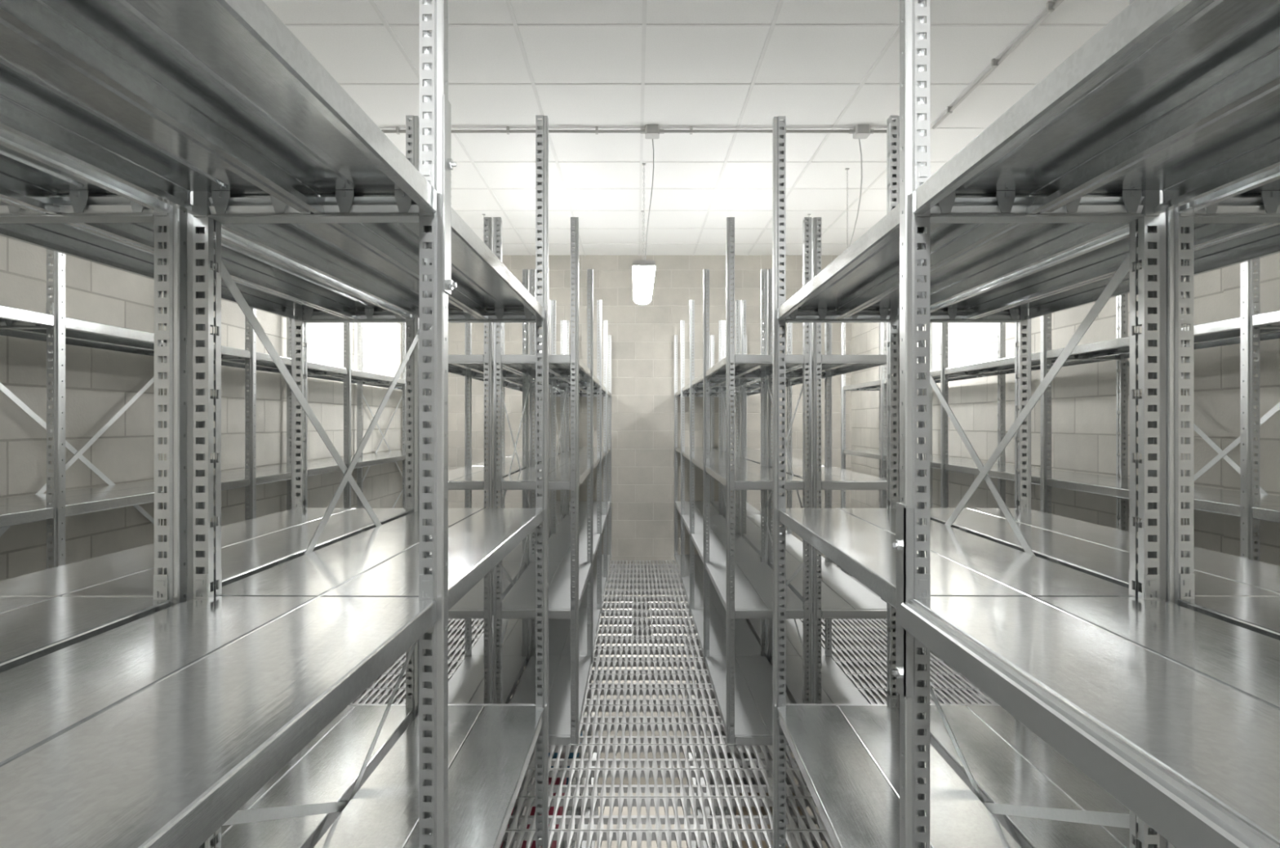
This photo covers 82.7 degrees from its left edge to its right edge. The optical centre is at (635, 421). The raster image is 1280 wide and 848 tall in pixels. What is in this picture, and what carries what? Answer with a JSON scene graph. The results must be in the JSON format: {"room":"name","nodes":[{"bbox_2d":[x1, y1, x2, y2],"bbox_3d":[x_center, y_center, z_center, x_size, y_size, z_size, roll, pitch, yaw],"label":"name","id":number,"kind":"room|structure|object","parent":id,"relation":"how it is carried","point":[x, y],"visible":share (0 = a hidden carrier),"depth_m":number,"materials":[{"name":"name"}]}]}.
{"room":"storage room","nodes":[
{"label":"storage room","id":0,"kind":"room"},
{"bbox_2d":[0,235,430,698],"bbox_3d":[-2.320,1.027,1.272,0.150,6.079,13.743,0,0,0],"label":"wall","id":1,"kind":"structure","parent":0,"point":[100,383],"depth_m":3.19,"materials":[{"name":"beige brick"}]},
{"bbox_2d":[448,624,808,847],"bbox_3d":[0.050,1.618,1.272,4.140,0.118,13.743,0,0,0],"label":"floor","id":2,"kind":"structure","parent":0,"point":[531,782],"depth_m":2.92,"materials":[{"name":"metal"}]},
{"bbox_2d":[448,255,851,785],"bbox_3d":[0.085,1.027,8.218,4.960,6.079,0.150,0,0,0],"label":"wall","id":3,"kind":"structure","parent":0,"point":[642,335],"depth_m":8.14,"materials":[{"name":"beige brick"}]},
{"bbox_2d":[315,560,996,847],"bbox_3d":[0.085,1.539,1.266,4.634,0.047,13.392,0,0,0],"label":"floor","id":4,"kind":"structure","parent":0,"point":[945,677],"depth_m":3.61,"materials":[{"name":"metal"}]},
{"bbox_2d":[0,115,418,847],"bbox_3d":[-0.902,0.279,1.137,0.403,2.478,2.379,0,0,1],"label":"shelving rack","id":5,"kind":"object","parent":4,"relation":"on","point":[49,200],"visible":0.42,"depth_m":1.33,"materials":[{"name":"metal"}]},
{"bbox_2d":[0,248,430,568],"bbox_3d":[-2.015,0.279,4.048,0.403,2.478,5.868,0,0,0],"label":"shelving rack","id":6,"kind":"object","parent":4,"relation":"on","point":[53,506],"visible":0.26,"depth_m":2.88,"materials":[{"name":"metal"}]},
{"bbox_2d":[0,0,548,847],"bbox_3d":[-0.488,0.279,1.137,0.418,2.478,2.379,0,0,1],"label":"shelving rack","id":7,"kind":"object","parent":4,"relation":"on","point":[155,730],"visible":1,"depth_m":1.00,"materials":[{"name":"metal"}]},
{"bbox_2d":[408,217,574,703],"bbox_3d":[-0.876,0.279,5.758,0.403,2.478,4.705,0,0,0],"label":"shelving rack","id":8,"kind":"object","parent":4,"relation":"on","point":[472,682],"visible":0.36,"depth_m":4.28,"materials":[{"name":"metal"}]},
{"bbox_2d":[493,217,611,746],"bbox_3d":[-0.469,0.279,5.758,0.403,2.478,4.705,0,0,0],"label":"shelving rack","id":9,"kind":"object","parent":4,"relation":"on","point":[578,575],"visible":0.92,"depth_m":4.15,"materials":[{"name":"metal"}]},
{"bbox_2d":[633,582,650,635],"bbox_3d":[0.060,1.797,7.438,0.165,0.517,1.360,0,0,0],"label":"lamp","id":10,"kind":"object","parent":4,"relation":"hanging from","point":[642,583],"visible":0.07,"depth_m":7.03,"materials":[{"name":"grey plastic"}]},
{"bbox_2d":[674,217,812,746],"bbox_3d":[0.628,0.279,5.758,0.403,2.478,4.705,0,0,0],"label":"shelving rack","id":11,"kind":"object","parent":4,"relation":"on","point":[727,584],"visible":0.94,"depth_m":4.33,"materials":[{"name":"metal"}]},
{"bbox_2d":[711,217,893,703],"bbox_3d":[1.036,0.279,5.758,0.403,2.478,4.705,0,0,0],"label":"shelving rack","id":12,"kind":"object","parent":4,"relation":"on","point":[836,594],"visible":0.45,"depth_m":4.26,"materials":[{"name":"metal"}]},
{"bbox_2d":[772,0,1279,847],"bbox_3d":[0.611,0.279,1.137,0.418,2.478,2.379,0,0,1],"label":"shelving rack","id":13,"kind":"object","parent":4,"relation":"on","point":[1172,710],"visible":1,"depth_m":1.12,"materials":[{"name":"metal"}]},
{"bbox_2d":[840,258,1279,661],"bbox_3d":[2.141,0.279,4.046,0.403,2.478,5.868,0,0,1],"label":"shelving rack","id":14,"kind":"object","parent":4,"relation":"on","point":[1252,504],"visible":0.39,"depth_m":3.44,"materials":[{"name":"metal"}]},
{"bbox_2d":[917,165,1279,847],"bbox_3d":[1.025,0.279,1.137,0.403,2.478,2.379,0,0,1],"label":"shelving rack","id":15,"kind":"object","parent":4,"relation":"on","point":[1238,223],"visible":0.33,"depth_m":1.56,"materials":[{"name":"metal"}]},
{"bbox_2d":[262,0,1129,255],"bbox_3d":[0.085,-1.937,1.272,4.660,0.150,13.743,0,0,0],"label":"ceiling","id":16,"kind":"structure","parent":0,"point":[350,55],"depth_m":4.04,"materials":[{"name":"tile"}]},
{"bbox_2d":[632,138,655,304],"bbox_3d":[0.060,-1.462,5.582,0.165,0.837,1.864,0,0,0],"label":"lamp","id":17,"kind":"object","parent":16,"relation":"hanging from","point":[643,271],"visible":1,"depth_m":5.31,"materials":[{"name":"grey plastic"}]},
{"bbox_2d":[632,266,655,304],"bbox_3d":[0.060,-1.073,5.834,0.162,0.060,1.356,0,0,0],"label":"diffuser","id":18,"kind":"object","parent":17,"relation":"attached to","point":[643,277],"depth_m":5.55,"materials":[{"name":"white plastic"}]},
{"bbox_2d":[381,124,925,138],"bbox_3d":[-0.180,-1.834,4.606,4.040,0.055,0.090,0,0,0],"label":"conduit","id":19,"kind":"object","parent":16,"relation":"attached to","point":[651,131],"visible":0.78,"depth_m":4.60,"materials":[{"name":"metal"}]},
{"bbox_2d":[284,0,1106,255],"bbox_3d":[0.085,-1.860,1.272,4.660,0.004,13.743,0,0,0],"label":"ceiling grid","id":20,"kind":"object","parent":16,"relation":"attached to","point":[515,25],"depth_m":4.02,"materials":[{"name":"paint"}]},
{"bbox_2d":[807,138,862,248],"bbox_3d":[1.530,-1.462,5.632,0.216,0.837,1.964,0,0,0],"label":"lamp","id":21,"kind":"object","parent":16,"relation":"hanging from","point":[859,139],"visible":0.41,"depth_m":4.93,"materials":[{"name":"grey plastic"}]},
{"bbox_2d":[932,0,1063,128],"bbox_3d":[1.823,-1.843,-0.477,0.036,0.038,10.046,0,0,0],"label":"conduit","id":22,"kind":"object","parent":16,"relation":"attached to","point":[1051,6],"visible":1,"depth_m":3.70,"materials":[{"name":"metal"}]},
{"bbox_2d":[594,792,834,847],"bbox_3d":[0.085,4.142,1.272,4.960,0.150,14.043,0,0,0],"label":"floor","id":23,"kind":"structure","parent":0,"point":[615,811],"depth_m":7.52,"materials":[{"name":"concrete"}]},
{"bbox_2d":[551,635,598,847],"bbox_3d":[-0.580,2.917,4.508,0.403,2.300,5.868,0,0,0],"label":"rack","id":24,"kind":"object","parent":23,"relation":"on","point":[588,811],"visible":0.06,"depth_m":5.74,"materials":[{"name":"metal"}]},
{"bbox_2d":[500,824,556,847],"bbox_3d":[-0.520,2.005,3.300,0.290,0.225,0.330,0,0,0],"label":"carton","id":25,"kind":"object","parent":24,"relation":"on","point":[524,842],"visible":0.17,"depth_m":3.27,"materials":[{"name":"brown cardboard"}]},
{"bbox_2d":[511,777,566,846],"bbox_3d":[-0.520,2.005,3.780,0.290,0.225,0.330,0,0,0],"label":"carton","id":26,"kind":"object","parent":24,"relation":"on","point":[557,780],"visible":0.07,"depth_m":3.63,"materials":[{"name":"brown cardboard"}]},
{"bbox_2d":[548,731,582,757],"bbox_3d":[-0.500,2.005,4.750,0.290,0.225,0.330,0,0,0],"label":"carton","id":27,"kind":"object","parent":24,"relation":"on","point":[555,755],"visible":0.07,"depth_m":4.59,"materials":[{"name":"blue cardboard"}]},
{"bbox_2d":[686,601,817,847],"bbox_3d":[0.720,2.917,4.508,0.403,2.300,5.868,0,0,0],"label":"rack","id":28,"kind":"object","parent":23,"relation":"on","point":[708,811],"visible":0.12,"depth_m":5.11,"materials":[{"name":"metal"}]},
{"bbox_2d":[736,792,806,847],"bbox_3d":[0.660,2.005,3.600,0.290,0.225,0.330,0,0,0],"label":"carton","id":29,"kind":"object","parent":28,"relation":"on","point":[744,808],"visible":0.08,"depth_m":3.52,"materials":[{"name":"brown cardboard"}]},
{"bbox_2d":[851,267,1223,698],"bbox_3d":[2.490,1.027,1.272,0.150,6.079,13.743,0,0,0],"label":"wall","id":30,"kind":"structure","parent":0,"point":[1083,396],"depth_m":4.10,"materials":[{"name":"beige brick"}]},
{"bbox_2d":[871,322,879,508],"bbox_3d":[2.404,-0.173,7.256,0.022,3.379,0.294,0,0,0],"label":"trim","id":31,"kind":"structure","parent":30,"relation":"attached to","point":[874,326],"depth_m":7.26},
{"bbox_2d":[1223,253,1279,565],"bbox_3d":[2.404,-0.173,2.832,0.022,3.379,0.258,0,0,0],"label":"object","id":32,"kind":"structure","parent":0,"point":[1269,266],"depth_m":2.78,"materials":[{"name":"beige brick"}]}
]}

